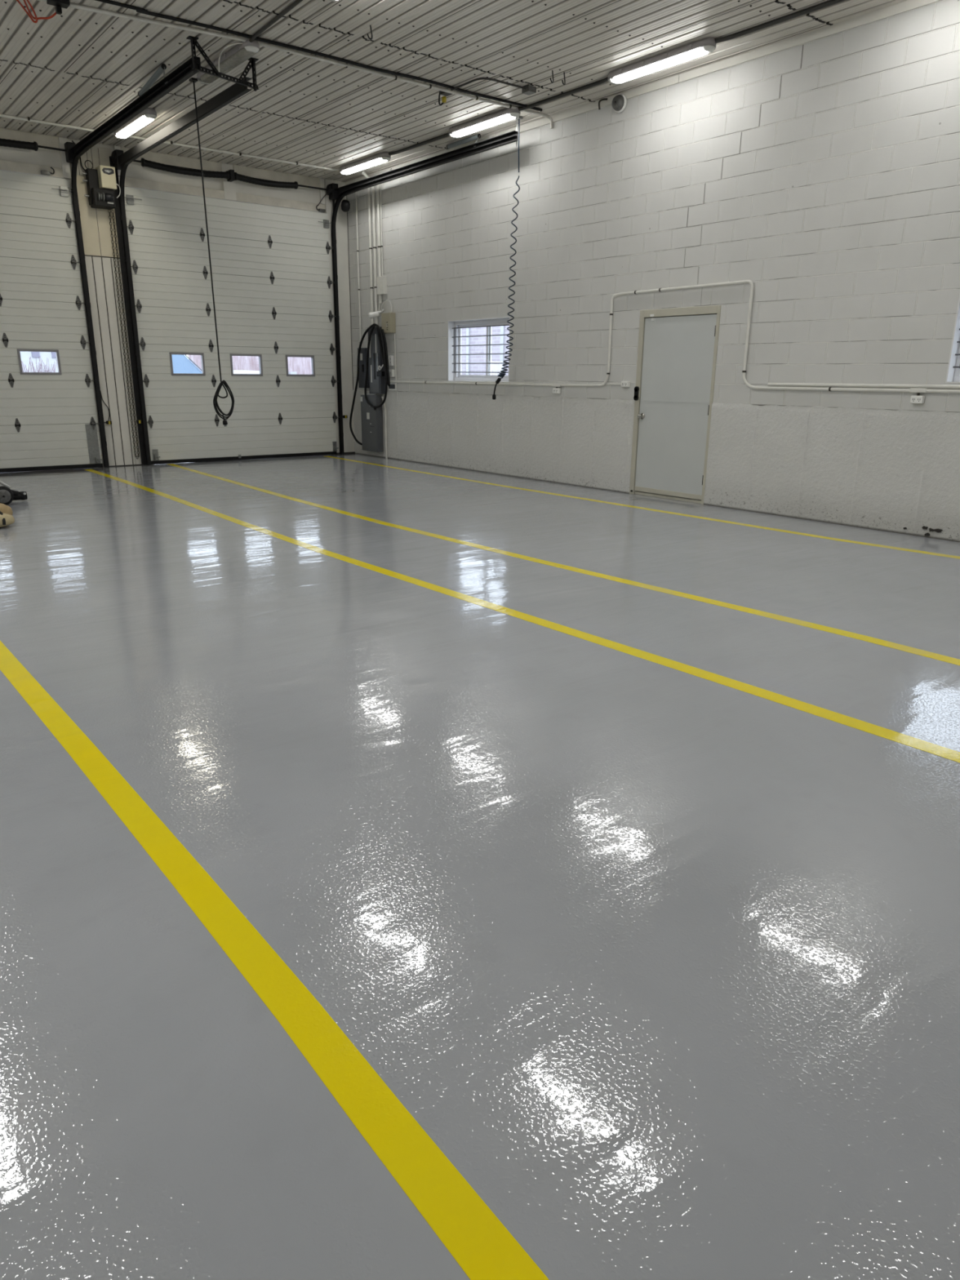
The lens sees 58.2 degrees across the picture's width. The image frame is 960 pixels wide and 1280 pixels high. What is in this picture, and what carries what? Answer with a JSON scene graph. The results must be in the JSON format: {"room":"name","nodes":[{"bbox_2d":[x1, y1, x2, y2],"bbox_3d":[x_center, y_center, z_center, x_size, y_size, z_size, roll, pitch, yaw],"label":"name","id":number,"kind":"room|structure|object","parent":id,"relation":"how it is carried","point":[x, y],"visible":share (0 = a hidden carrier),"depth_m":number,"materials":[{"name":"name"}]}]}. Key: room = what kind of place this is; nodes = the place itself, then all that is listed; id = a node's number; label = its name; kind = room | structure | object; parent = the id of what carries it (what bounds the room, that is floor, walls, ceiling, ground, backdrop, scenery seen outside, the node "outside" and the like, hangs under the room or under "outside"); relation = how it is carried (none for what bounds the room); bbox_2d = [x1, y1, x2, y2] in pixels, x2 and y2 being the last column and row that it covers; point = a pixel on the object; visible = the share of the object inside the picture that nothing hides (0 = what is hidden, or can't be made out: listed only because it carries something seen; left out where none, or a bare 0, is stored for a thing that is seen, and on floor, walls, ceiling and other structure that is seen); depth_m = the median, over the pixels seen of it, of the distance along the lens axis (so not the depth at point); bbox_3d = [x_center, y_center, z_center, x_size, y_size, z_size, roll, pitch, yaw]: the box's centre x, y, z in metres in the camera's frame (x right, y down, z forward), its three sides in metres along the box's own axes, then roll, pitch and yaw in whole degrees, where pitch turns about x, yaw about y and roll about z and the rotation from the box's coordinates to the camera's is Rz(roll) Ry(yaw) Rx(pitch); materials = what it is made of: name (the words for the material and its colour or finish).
{"room":"vehicle garage","nodes":[
{"label":"vehicle garage","id":0,"kind":"room"},
{"bbox_2d":[0,127,355,466],"bbox_3d":[-6.956,-4.636,11.602,12.200,4.700,0.244,-13,21,-36],"label":"wall","id":1,"kind":"structure","parent":0,"point":[95,222],"depth_m":12.88,"materials":[{"name":"white paint"}]},
{"bbox_2d":[0,137,71,152],"bbox_3d":[-6.978,-6.371,10.746,3.660,0.159,0.155,-13,21,-36],"label":"bar","id":2,"kind":"object","parent":1,"relation":"attached to","point":[33,145],"visible":0.91,"depth_m":11.41,"materials":[{"name":"black metal"}]},
{"bbox_2d":[40,166,54,175],"bbox_3d":[-5.887,-6.389,11.739,0.169,0.103,0.050,-13,21,-36],"label":"bracket","id":3,"kind":"object","parent":1,"relation":"attached to","point":[42,172],"visible":1,"depth_m":11.73,"materials":[{"name":"grey metal"}]},
{"bbox_2d":[0,170,102,472],"bbox_3d":[-7.087,-4.188,11.457,3.581,3.923,0.114,-13,21,-36],"label":"door","id":4,"kind":"structure","parent":1,"relation":"in","point":[49,420],"depth_m":12.16,"materials":[{"name":"white metal"}]},
{"bbox_2d":[71,140,120,209],"bbox_3d":[-5.322,-6.492,12.028,0.536,0.825,0.300,-13,21,-36],"label":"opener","id":5,"kind":"object","parent":1,"relation":"attached to","point":[101,184],"visible":0.93,"depth_m":12.03,"materials":[{"name":"black metal"}]},
{"bbox_2d":[107,209,139,459],"bbox_3d":[-5.297,-4.483,12.854,0.034,3.518,0.085,16,23,41],"label":"chain","id":6,"kind":"object","parent":5,"relation":"hanging from","point":[135,455],"visible":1,"depth_m":12.81,"materials":[{"name":"grey metal"}]},
{"bbox_2d":[100,391,109,420],"bbox_3d":[-5.608,-3.508,12.910,0.105,0.443,0.033,-13,21,-36],"label":"wire","id":7,"kind":"object","parent":1,"relation":"attached to","point":[100,391],"visible":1,"depth_m":12.93,"materials":[{"name":"black rubber"}]},
{"bbox_2d":[64,56,200,467],"bbox_3d":[-4.205,-4.148,10.680,0.110,4.360,4.766,-13,21,-36],"label":"door track","id":8,"kind":"object","parent":1,"relation":"attached to","point":[182,73],"visible":1,"depth_m":11.39,"materials":[{"name":"black metal"}]},
{"bbox_2d":[103,420,111,424],"bbox_3d":[-5.588,-3.265,12.951,0.100,0.050,0.049,-13,21,-36],"label":"sensor","id":9,"kind":"object","parent":8,"relation":"attached to","point":[109,422],"visible":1,"depth_m":12.94,"materials":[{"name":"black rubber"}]},
{"bbox_2d":[109,76,251,465],"bbox_3d":[-3.799,-4.287,11.142,0.157,4.360,4.506,-13,21,-36],"label":"door track","id":10,"kind":"object","parent":1,"relation":"attached to","point":[236,91],"visible":0.96,"depth_m":12.41,"materials":[{"name":"black metal"}]},
{"bbox_2d":[110,151,333,195],"bbox_3d":[-3.807,-7.077,13.139,3.510,0.163,0.172,-13,21,-36],"label":"bar","id":11,"kind":"object","parent":1,"relation":"attached to","point":[229,175],"visible":0.98,"depth_m":13.04,"materials":[{"name":"black metal"}]},
{"bbox_2d":[124,186,339,464],"bbox_3d":[-3.822,-4.914,13.909,3.406,3.923,0.114,-13,21,-36],"label":"door","id":12,"kind":"structure","parent":1,"relation":"in","point":[270,265],"depth_m":13.79,"materials":[{"name":"white metal"}]},
{"bbox_2d":[315,193,326,212],"bbox_3d":[-2.611,-7.181,14.155,0.178,0.271,0.088,-13,21,-36],"label":"bracket","id":13,"kind":"object","parent":1,"relation":"attached to","point":[318,210],"visible":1,"depth_m":14.16,"materials":[{"name":"black metal"}]},
{"bbox_2d":[318,208,325,212],"bbox_3d":[-2.605,-7.082,14.219,0.110,0.044,0.047,-13,21,-36],"label":"switch","id":14,"kind":"object","parent":13,"relation":"attached to","point":[319,210],"depth_m":14.20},
{"bbox_2d":[328,130,518,454],"bbox_3d":[-1.026,-4.862,13.092,0.117,4.360,4.726,-13,21,-36],"label":"door track","id":15,"kind":"object","parent":1,"relation":"attached to","point":[338,193],"visible":0.98,"depth_m":13.36,"materials":[{"name":"black metal"}]},
{"bbox_2d":[341,199,350,212],"bbox_3d":[-2.207,-7.126,14.149,0.100,0.186,0.186,-13,21,-36],"label":"pulley","id":16,"kind":"object","parent":15,"relation":"attached to","point":[345,205],"visible":1,"depth_m":14.10,"materials":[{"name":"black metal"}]},
{"bbox_2d":[0,0,907,182],"bbox_3d":[-1.541,-4.604,4.235,12.400,0.207,18.100,-13,21,-36],"label":"ceiling","id":17,"kind":"structure","parent":0,"point":[75,67],"depth_m":8.74,"materials":[{"name":"metal"}]},
{"bbox_2d":[16,0,70,22],"bbox_3d":[-3.852,-5.428,7.367,0.566,0.118,0.454,-13,21,-36],"label":"cord","id":18,"kind":"object","parent":17,"relation":"hanging from","point":[59,4],"visible":1,"depth_m":7.41,"materials":[{"name":"plastic"}]},
{"bbox_2d":[46,0,70,14],"bbox_3d":[-3.614,-5.442,7.389,0.160,0.100,0.130,-13,21,-36],"label":"socket","id":19,"kind":"object","parent":18,"relation":"attached to","point":[59,4],"depth_m":7.38,"materials":[{"name":"black plastic"}]},
{"bbox_2d":[114,107,156,138],"bbox_3d":[-4.384,-6.544,10.945,0.162,0.100,1.350,-13,21,-36],"label":"ceiling light","id":20,"kind":"object","parent":17,"relation":"attached to","point":[148,115],"visible":0.94,"depth_m":10.80,"materials":[{"name":"grey plastic"}]},
{"bbox_2d":[116,115,153,138],"bbox_3d":[-4.384,-6.512,10.955,0.142,0.032,1.200,-13,21,-36],"label":"diffuser","id":21,"kind":"object","parent":20,"relation":"attached to","point":[139,122],"depth_m":10.90,"materials":[{"name":"white plastic"}]},
{"bbox_2d":[137,63,168,96],"bbox_3d":[-3.530,-5.971,9.294,0.059,0.205,0.946,-11,21,-33],"label":"brace","id":22,"kind":"object","parent":17,"relation":"attached to","point":[161,69],"visible":0.8,"depth_m":9.17,"materials":[{"name":"grey metal"}]},
{"bbox_2d":[0,113,339,171],"bbox_3d":[-6.684,-6.339,10.143,11.498,0.066,0.210,-12,21,-35],"label":"conduit","id":23,"kind":"object","parent":17,"relation":"attached to","point":[28,119],"visible":0.84,"depth_m":12.05,"materials":[{"name":"grey metal"}]},
{"bbox_2d":[189,77,234,426],"bbox_3d":[-3.076,-4.367,9.998,0.266,3.682,0.134,-13,21,-36],"label":"power cord","id":24,"kind":"object","parent":17,"relation":"hanging from","point":[193,80],"visible":1,"depth_m":10.23,"materials":[{"name":"black rubber"}]},
{"bbox_2d":[186,35,259,91],"bbox_3d":[-2.527,-5.695,8.540,0.100,0.310,0.820,13,21,35],"label":"hanger","id":25,"kind":"object","parent":17,"relation":"hanging from","point":[194,42],"visible":1,"depth_m":8.48,"materials":[{"name":"black metal"}]},
{"bbox_2d":[196,38,259,84],"bbox_3d":[-2.564,-5.845,8.730,0.162,0.100,1.350,-13,21,-36],"label":"ceiling light","id":26,"kind":"object","parent":17,"relation":"attached to","point":[238,54],"visible":0.96,"depth_m":8.55,"materials":[{"name":"grey"}]},
{"bbox_2d":[200,48,255,83],"bbox_3d":[-2.565,-5.813,8.740,0.142,0.032,1.200,-13,21,-36],"label":"diffuser","id":27,"kind":"object","parent":26,"relation":"attached to","point":[237,56],"depth_m":8.62,"materials":[{"name":"white plastic"}]},
{"bbox_2d":[248,0,302,42],"bbox_3d":[-0.948,-5.201,6.613,0.076,0.052,4.423,-12,21,-35],"label":"conduit","id":28,"kind":"object","parent":17,"relation":"attached to","point":[295,2],"visible":0.92,"depth_m":7.71,"materials":[{"name":"grey metal"}]},
{"bbox_2d":[217,42,242,71],"bbox_3d":[-2.428,-5.650,8.348,0.370,0.199,0.081,10,19,28],"label":"wire","id":29,"kind":"object","parent":28,"relation":"hanging from","point":[235,43],"visible":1,"depth_m":8.31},
{"bbox_2d":[38,0,552,128],"bbox_3d":[-3.900,-5.350,7.148,12.001,0.144,0.198,-12,21,-35],"label":"conduit","id":30,"kind":"object","parent":17,"relation":"attached to","point":[288,51],"visible":0.96,"depth_m":8.53,"materials":[{"name":"grey metal"}]},
{"bbox_2d":[94,0,542,111],"bbox_3d":[-3.947,-5.351,6.959,11.707,0.036,0.159,-12,21,-35],"label":"cable","id":31,"kind":"object","parent":30,"relation":"attached to","point":[137,9],"visible":1,"depth_m":8.45,"materials":[{"name":"black rubber"}]},
{"bbox_2d":[438,90,452,106],"bbox_3d":[-0.415,-6.110,9.715,0.178,0.137,0.124,-13,21,-36],"label":"connector","id":32,"kind":"object","parent":30,"relation":"hanging from","point":[443,98],"visible":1,"depth_m":9.73,"materials":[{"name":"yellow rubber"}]},
{"bbox_2d":[339,151,391,174],"bbox_3d":[-1.732,-7.122,12.900,0.162,0.100,1.350,-13,21,-36],"label":"ceiling light","id":33,"kind":"object","parent":17,"relation":"attached to","point":[381,157],"visible":1,"depth_m":12.79,"materials":[{"name":"grey plastic"}]},
{"bbox_2d":[342,157,386,174],"bbox_3d":[-1.732,-7.090,12.910,0.142,0.032,1.200,-13,21,-36],"label":"diffuser","id":34,"kind":"object","parent":33,"relation":"attached to","point":[371,162],"depth_m":12.87,"materials":[{"name":"white plastic"}]},
{"bbox_2d":[366,24,372,39],"bbox_3d":[-1.006,-5.559,7.878,0.027,0.131,0.080,7,18,20],"label":"ceiling hook","id":35,"kind":"object","parent":17,"relation":"attached to","point":[370,38],"visible":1,"depth_m":7.89,"materials":[{"name":"black metal"}]},
{"bbox_2d":[388,132,448,155],"bbox_3d":[-0.828,-6.817,11.848,0.106,0.049,1.615,-13,21,-36],"label":"conduit","id":36,"kind":"object","parent":17,"relation":"attached to","point":[446,135],"visible":0.79,"depth_m":11.88,"materials":[{"name":"grey metal"}]},
{"bbox_2d":[446,133,480,149],"bbox_3d":[-0.240,-6.671,11.636,0.110,0.170,0.756,-12,21,-35],"label":"brace","id":37,"kind":"object","parent":17,"relation":"attached to","point":[477,136],"visible":1,"depth_m":11.59,"materials":[{"name":"grey metal"}]},
{"bbox_2d":[448,106,520,137],"bbox_3d":[0.038,-6.442,10.746,0.162,0.100,1.350,-13,21,-36],"label":"ceiling light","id":38,"kind":"object","parent":17,"relation":"attached to","point":[507,114],"visible":1,"depth_m":10.66,"materials":[{"name":"white plastic"}]},
{"bbox_2d":[452,113,515,137],"bbox_3d":[0.038,-6.410,10.756,0.142,0.032,1.200,-13,21,-36],"label":"diffuser","id":39,"kind":"object","parent":38,"relation":"attached to","point":[497,118],"depth_m":10.70,"materials":[{"name":"white plastic"}]},
{"bbox_2d":[450,77,536,95],"bbox_3d":[0.155,-6.063,9.420,0.946,0.067,0.423,0,17,-2],"label":"cable","id":40,"kind":"object","parent":17,"relation":"attached to","point":[528,90],"visible":1,"depth_m":9.47,"materials":[{"name":"grey plastic"}]},
{"bbox_2d":[492,115,522,399],"bbox_3d":[0.341,-4.891,11.283,0.100,3.375,0.477,-13,21,-36],"label":"hose","id":41,"kind":"object","parent":17,"relation":"hanging from","point":[502,373],"visible":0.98,"depth_m":11.32,"materials":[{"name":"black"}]},
{"bbox_2d":[515,120,517,146],"bbox_3d":[0.458,-6.319,10.730,0.050,0.320,0.050,-13,21,-36],"label":"hanger","id":42,"kind":"object","parent":17,"relation":"hanging from","point":[517,120],"visible":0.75,"depth_m":10.72,"materials":[{"name":"metal"}]},
{"bbox_2d":[550,70,553,83],"bbox_3d":[0.754,-5.890,9.006,0.027,0.131,0.080,7,18,20],"label":"ceiling hook","id":43,"kind":"object","parent":17,"relation":"attached to","point":[552,70],"visible":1,"depth_m":9.02,"materials":[{"name":"black metal"}]},
{"bbox_2d":[518,76,608,111],"bbox_3d":[0.936,-6.139,9.701,0.106,0.049,1.595,-13,21,-36],"label":"conduit","id":44,"kind":"object","parent":17,"relation":"attached to","point":[605,80],"visible":0.88,"depth_m":9.70,"materials":[{"name":"grey metal"}]},
{"bbox_2d":[561,71,565,84],"bbox_3d":[0.882,-5.907,9.066,0.027,0.131,0.080,7,18,20],"label":"ceiling hook","id":45,"kind":"object","parent":17,"relation":"attached to","point":[564,83],"visible":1,"depth_m":9.08,"materials":[{"name":"black metal"}]},
{"bbox_2d":[607,36,715,84],"bbox_3d":[1.789,-5.769,8.614,0.162,0.100,1.350,-13,21,-36],"label":"ceiling light","id":46,"kind":"object","parent":17,"relation":"attached to","point":[699,48],"visible":1,"depth_m":8.51,"materials":[{"name":"white plastic"}]},
{"bbox_2d":[613,47,708,83],"bbox_3d":[1.789,-5.737,8.623,0.142,0.032,1.200,-13,21,-36],"label":"diffuser","id":47,"kind":"object","parent":46,"relation":"attached to","point":[686,54],"depth_m":8.56,"materials":[{"name":"white plastic"}]},
{"bbox_2d":[714,0,845,43],"bbox_3d":[2.705,-5.459,7.546,0.106,0.049,1.655,-13,21,-36],"label":"conduit","id":48,"kind":"object","parent":17,"relation":"attached to","point":[830,2],"visible":1,"depth_m":7.65,"materials":[{"name":"grey metal"}]},
{"bbox_2d":[0,453,959,1279],"bbox_3d":[-1.582,-0.149,5.607,12.400,0.250,18.100,-13,21,-36],"label":"floor","id":49,"kind":"structure","parent":0,"point":[663,962],"depth_m":2.48,"materials":[{"name":"grey paint"}]},
{"bbox_2d":[0,502,14,527],"bbox_3d":[-4.649,-1.156,7.967,0.634,0.227,0.521,-13,21,-36],"label":"bag","id":50,"kind":"object","parent":49,"relation":"on","point":[6,518],"visible":1,"depth_m":7.98,"materials":[{"name":"fabric"}]},
{"bbox_2d":[0,480,27,505],"bbox_3d":[-5.337,-1.918,9.183,0.864,0.958,0.423,-13,21,-36],"label":"machine","id":51,"kind":"object","parent":49,"relation":"on","point":[7,495],"visible":0.96,"depth_m":9.28,"materials":[{"name":"black rubber"}]},
{"bbox_2d":[0,640,549,1279],"bbox_3d":[-3.217,-0.212,5.343,0.136,0.005,15.150,-13,21,-36],"label":"floor line","id":52,"kind":"object","parent":49,"relation":"on","point":[477,1239],"depth_m":1.88,"materials":[{"name":"yellow paint"}]},
{"bbox_2d":[84,469,959,763],"bbox_3d":[-1.159,-0.698,6.981,0.203,0.005,15.301,-12,21,-36],"label":"floor line","id":53,"kind":"object","parent":49,"relation":"on","point":[921,744],"depth_m":4.55,"materials":[{"name":"yellow paint"}]},
{"bbox_2d":[166,463,959,665],"bbox_3d":[-0.274,-0.923,7.738,0.289,0.005,15.453,-12,21,-36],"label":"floor line","id":54,"kind":"object","parent":49,"relation":"on","point":[886,643],"depth_m":5.98,"materials":[{"name":"yellow paint"}]},
{"bbox_2d":[326,455,959,559],"bbox_3d":[1.977,-1.404,9.367,0.210,0.005,15.351,-13,21,-36],"label":"floor line","id":55,"kind":"object","parent":49,"relation":"on","point":[566,495],"depth_m":8.99,"materials":[{"name":"yellow paint"}]},
{"bbox_2d":[346,0,959,542],"bbox_3d":[3.165,-3.459,8.595,0.233,4.800,17.900,-13,21,-36],"label":"wall","id":56,"kind":"structure","parent":0,"point":[823,175],"depth_m":9.02,"materials":[{"name":"white paint"}]},
{"bbox_2d":[355,181,361,347],"bbox_3d":[-2.047,-6.245,14.510,0.036,2.650,0.036,-13,21,-36],"label":"vertical conduit","id":57,"kind":"object","parent":56,"relation":"attached to","point":[356,199],"visible":0.8,"depth_m":14.48,"materials":[{"name":"grey"}]},
{"bbox_2d":[357,347,368,387],"bbox_3d":[-2.010,-4.688,14.866,0.135,0.655,0.250,-13,21,-36],"label":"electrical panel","id":58,"kind":"object","parent":56,"relation":"attached to","point":[362,359],"visible":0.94,"depth_m":14.82,"materials":[{"name":"grey metal"}]},
{"bbox_2d":[361,171,377,327],"bbox_3d":[-1.776,-6.277,13.972,0.054,2.332,0.261,14,22,37],"label":"vertical conduit","id":59,"kind":"object","parent":56,"relation":"attached to","point":[363,173],"visible":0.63,"depth_m":14.00,"materials":[{"name":"grey metal"}]},
{"bbox_2d":[367,186,373,324],"bbox_3d":[-1.792,-6.292,14.158,0.051,2.250,0.051,-13,21,-36],"label":"vertical conduit","id":60,"kind":"object","parent":56,"relation":"attached to","point":[368,188],"visible":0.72,"depth_m":14.12,"materials":[{"name":"grey metal"}]},
{"bbox_2d":[360,395,382,452],"bbox_3d":[-1.876,-3.752,14.931,0.122,0.940,0.520,-13,21,-36],"label":"box","id":61,"kind":"object","parent":56,"relation":"attached to","point":[371,420],"visible":0.96,"depth_m":14.84,"materials":[{"name":"grey metal"}]},
{"bbox_2d":[367,326,385,394],"bbox_3d":[-1.747,-4.690,14.488,0.113,1.065,0.370,-13,21,-36],"label":"breaker panel","id":62,"kind":"object","parent":56,"relation":"attached to","point":[376,384],"visible":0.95,"depth_m":14.46,"materials":[{"name":"grey"}]},
{"bbox_2d":[349,323,390,444],"bbox_3d":[-1.901,-4.317,14.687,0.088,1.999,1.279,-13,21,-36],"label":"hose","id":63,"kind":"object","parent":62,"relation":"hanging from","point":[384,349],"visible":1,"depth_m":14.36,"materials":[{"name":"black rubber"}]},
{"bbox_2d":[376,184,382,303],"bbox_3d":[-1.625,-6.371,13.912,0.055,1.750,0.055,-13,21,-36],"label":"vertical conduit","id":64,"kind":"object","parent":56,"relation":"attached to","point":[378,185],"visible":0.92,"depth_m":13.85,"materials":[{"name":"grey metal"}]},
{"bbox_2d":[368,299,392,318],"bbox_3d":[-1.592,-5.409,14.108,0.480,0.283,0.187,9,19,27],"label":"security camera","id":65,"kind":"object","parent":56,"relation":"attached to","point":[373,314],"visible":1,"depth_m":14.13,"materials":[{"name":"white plastic"}]},
{"bbox_2d":[376,275,386,316],"bbox_3d":[-1.610,-5.620,14.109,0.075,0.601,0.233,-13,21,-36],"label":"junction box","id":66,"kind":"object","parent":56,"relation":"attached to","point":[381,282],"visible":0.99,"depth_m":14.00,"materials":[{"name":"white plastic"}]},
{"bbox_2d":[381,395,387,458],"bbox_3d":[-1.632,-3.633,14.738,0.032,1.029,0.125,-13,21,-36],"label":"vertical conduit","id":67,"kind":"object","parent":56,"relation":"attached to","point":[382,397],"visible":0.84,"depth_m":14.69,"materials":[{"name":"grey metal"}]},
{"bbox_2d":[376,355,394,377],"bbox_3d":[-1.567,-4.534,14.276,0.190,0.335,0.265,-13,21,-36],"label":"power strip","id":68,"kind":"object","parent":56,"relation":"attached to","point":[390,358],"visible":0.96,"depth_m":14.25,"materials":[{"name":"white plastic"}]},
{"bbox_2d":[388,355,394,365],"bbox_3d":[-1.465,-4.613,14.238,0.045,0.160,0.090,-13,21,-36],"label":"outlet","id":69,"kind":"object","parent":68,"relation":"attached to","point":[390,357],"depth_m":14.21,"materials":[{"name":"white plastic"}]},
{"bbox_2d":[389,369,394,377],"bbox_3d":[-1.468,-4.424,14.295,0.050,0.115,0.120,-13,21,-36],"label":"outlet","id":70,"kind":"object","parent":68,"relation":"attached to","point":[391,371],"depth_m":14.26,"materials":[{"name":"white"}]},
{"bbox_2d":[379,168,391,275],"bbox_3d":[-1.480,-6.586,13.663,0.028,1.549,0.328,-13,22,-38],"label":"vertical conduit","id":71,"kind":"object","parent":56,"relation":"attached to","point":[391,168],"visible":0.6,"depth_m":13.77,"materials":[{"name":"grey metal"}]},
{"bbox_2d":[381,312,395,333],"bbox_3d":[-1.493,-5.169,14.063,0.102,0.305,0.275,-13,21,-36],"label":"control box","id":72,"kind":"object","parent":56,"relation":"attached to","point":[388,319],"visible":1,"depth_m":13.99,"materials":[{"name":"beige"}]},
{"bbox_2d":[388,382,396,391],"bbox_3d":[-1.439,-4.208,14.335,0.032,0.118,0.230,-13,21,-36],"label":"socket","id":73,"kind":"object","parent":56,"relation":"attached to","point":[393,386],"visible":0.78,"depth_m":14.31,"materials":[{"name":"white plastic"}]},
{"bbox_2d":[448,316,510,382],"bbox_3d":[0.039,-4.210,12.550,0.196,0.870,1.450,-13,21,-36],"label":"window","id":74,"kind":"structure","parent":56,"relation":"in","point":[500,320],"depth_m":12.82,"materials":[{"name":"white paint"}]},
{"bbox_2d":[452,324,509,373],"bbox_3d":[0.021,-4.220,12.533,0.014,0.650,1.426,-13,21,-36],"label":"guard","id":75,"kind":"object","parent":74,"relation":"attached to","point":[454,328],"visible":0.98,"depth_m":12.65,"materials":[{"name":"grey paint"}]},
{"bbox_2d":[460,381,533,383],"bbox_3d":[0.216,-3.669,12.267,0.016,0.016,1.650,-13,21,-36],"label":"pipe","id":76,"kind":"object","parent":56,"relation":"attached to","point":[460,381],"visible":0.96,"depth_m":12.27,"materials":[{"name":"white metal"}]},
{"bbox_2d":[551,383,561,393],"bbox_3d":[1.008,-3.301,11.322,0.052,0.122,0.150,-13,21,-36],"label":"wall outlet","id":77,"kind":"object","parent":56,"relation":"attached to","point":[555,390],"visible":1,"depth_m":11.30,"materials":[{"name":"white plastic"}]},
{"bbox_2d":[598,97,607,110],"bbox_3d":[1.410,-6.163,9.911,0.110,0.107,0.046,10,20,28],"label":"wall hook","id":78,"kind":"object","parent":56,"relation":"attached to","point":[604,99],"visible":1,"depth_m":9.90,"materials":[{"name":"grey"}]},
{"bbox_2d":[611,93,626,112],"bbox_3d":[1.556,-6.054,9.717,0.096,0.184,0.184,-13,21,-36],"label":"bell","id":79,"kind":"object","parent":56,"relation":"attached to","point":[619,104],"visible":1,"depth_m":9.68,"materials":[{"name":"white metal"}]},
{"bbox_2d":[621,381,630,386],"bbox_3d":[1.754,-3.084,10.392,0.052,0.068,0.110,-13,21,-36],"label":"wall outlet","id":80,"kind":"object","parent":56,"relation":"attached to","point":[624,384],"visible":1,"depth_m":10.36,"materials":[{"name":"white plastic"}]},
{"bbox_2d":[345,0,942,185],"bbox_3d":[3.201,-5.527,7.805,0.048,0.086,17.644,-13,21,-36],"label":"pipe","id":81,"kind":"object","parent":56,"relation":"attached to","point":[904,6],"depth_m":8.66,"materials":[{"name":"metal"}]},
{"bbox_2d":[629,305,720,504],"bbox_3d":[2.229,-2.696,9.955,0.167,2.125,1.135,-13,21,-36],"label":"door","id":82,"kind":"structure","parent":56,"relation":"in","point":[677,350],"depth_m":9.92,"materials":[{"name":"beige paint"}]},
{"bbox_2d":[633,386,639,400],"bbox_3d":[1.868,-2.943,10.295,0.025,0.162,0.062,-13,21,-36],"label":"lock cover","id":83,"kind":"object","parent":82,"relation":"attached to","point":[637,388],"visible":1,"depth_m":10.28,"materials":[{"name":"black plastic"}]},
{"bbox_2d":[390,280,959,393],"bbox_3d":[1.969,-3.481,9.990,0.040,1.102,11.280,-13,21,-36],"label":"conduit","id":84,"kind":"object","parent":56,"relation":"attached to","point":[819,388],"visible":0.99,"depth_m":9.09,"materials":[{"name":"grey metal"}]},
{"bbox_2d":[767,382,959,388],"bbox_3d":[4.209,-2.171,7.395,0.031,0.043,4.000,-13,21,-36],"label":"pipe","id":85,"kind":"object","parent":56,"relation":"attached to","point":[879,385],"visible":1,"depth_m":8.07,"materials":[{"name":"white metal"}]},
{"bbox_2d":[909,387,928,403],"bbox_3d":[3.937,-2.195,7.750,0.052,0.133,0.150,-13,21,-36],"label":"wall outlet","id":86,"kind":"object","parent":56,"relation":"attached to","point":[914,399],"visible":1,"depth_m":7.73,"materials":[{"name":"white plastic"}]},
{"bbox_2d":[945,293,959,382],"bbox_3d":[4.614,-2.465,6.975,0.196,0.760,1.450,-13,21,-36],"label":"window","id":87,"kind":"structure","parent":56,"relation":"in","point":[953,375],"depth_m":7.53,"materials":[{"name":"white paint"}]},
{"bbox_2d":[952,328,959,368],"bbox_3d":[4.597,-2.476,6.958,0.014,0.540,1.426,-13,21,-36],"label":"guard","id":88,"kind":"object","parent":87,"relation":"attached to","point":[959,328],"visible":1,"depth_m":7.53,"materials":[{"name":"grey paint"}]},
{"label":"outside","id":89,"kind":"structure","parent":0,"visible":0},
{"bbox_3d":[-5.338,-4.410,19.493,120.000,0.250,130.000,-13,21,-36],"label":"ground","id":90,"kind":"structure","parent":89,"visible":0},
{"bbox_2d":[19,351,57,372],"bbox_3d":[-12.954,-8.277,24.005,6.300,4.350,4.600,-13,21,-36],"label":"house","id":91,"kind":"structure","parent":90,"relation":"on","point":[25,357],"depth_m":22.72,"materials":[{"name":"white"}]},
{"bbox_2d":[21,355,57,372],"bbox_3d":[-10.424,-5.811,20.467,2.383,1.767,0.573,-13,21,-36],"label":"shrub","id":92,"kind":"object","parent":90,"relation":"on","point":[41,365],"visible":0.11,"depth_m":20.31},
{"bbox_2d":[171,354,202,373],"bbox_3d":[-6.345,-4.895,17.303,3.295,1.946,1.817,-13,21,-36],"label":"van","id":93,"kind":"object","parent":90,"relation":"on","point":[181,363],"visible":0.02,"depth_m":16.54,"materials":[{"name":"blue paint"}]},
{"bbox_2d":[233,369,259,373],"bbox_3d":[-6.110,-6.331,22.652,3.033,1.444,0.903,-13,21,-36],"label":"snow bank","id":94,"kind":"object","parent":90,"relation":"on","point":[237,371],"visible":0.09,"depth_m":22.29,"materials":[{"name":"white snow"}]},
{"bbox_2d":[188,355,311,374],"bbox_3d":[-4.309,-7.410,24.759,8.100,2.400,0.060,-13,21,-36],"label":"building","id":95,"kind":"structure","parent":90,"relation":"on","point":[302,366],"depth_m":23.27,"materials":[{"name":"white"}]},
{"bbox_2d":[288,371,296,374],"bbox_3d":[-5.164,-6.653,23.856,0.180,1.470,0.200,-13,21,-36],"label":"post","id":96,"kind":"object","parent":90,"relation":"on","point":[289,372],"visible":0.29,"depth_m":23.57,"materials":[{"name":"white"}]},
{"bbox_2d":[461,325,509,375],"bbox_3d":[1.562,-6.062,19.710,3.500,2.900,8.000,-13,21,-36],"label":"brick building","id":97,"kind":"structure","parent":90,"relation":"on","point":[501,330],"depth_m":18.85,"materials":[{"name":"white"}]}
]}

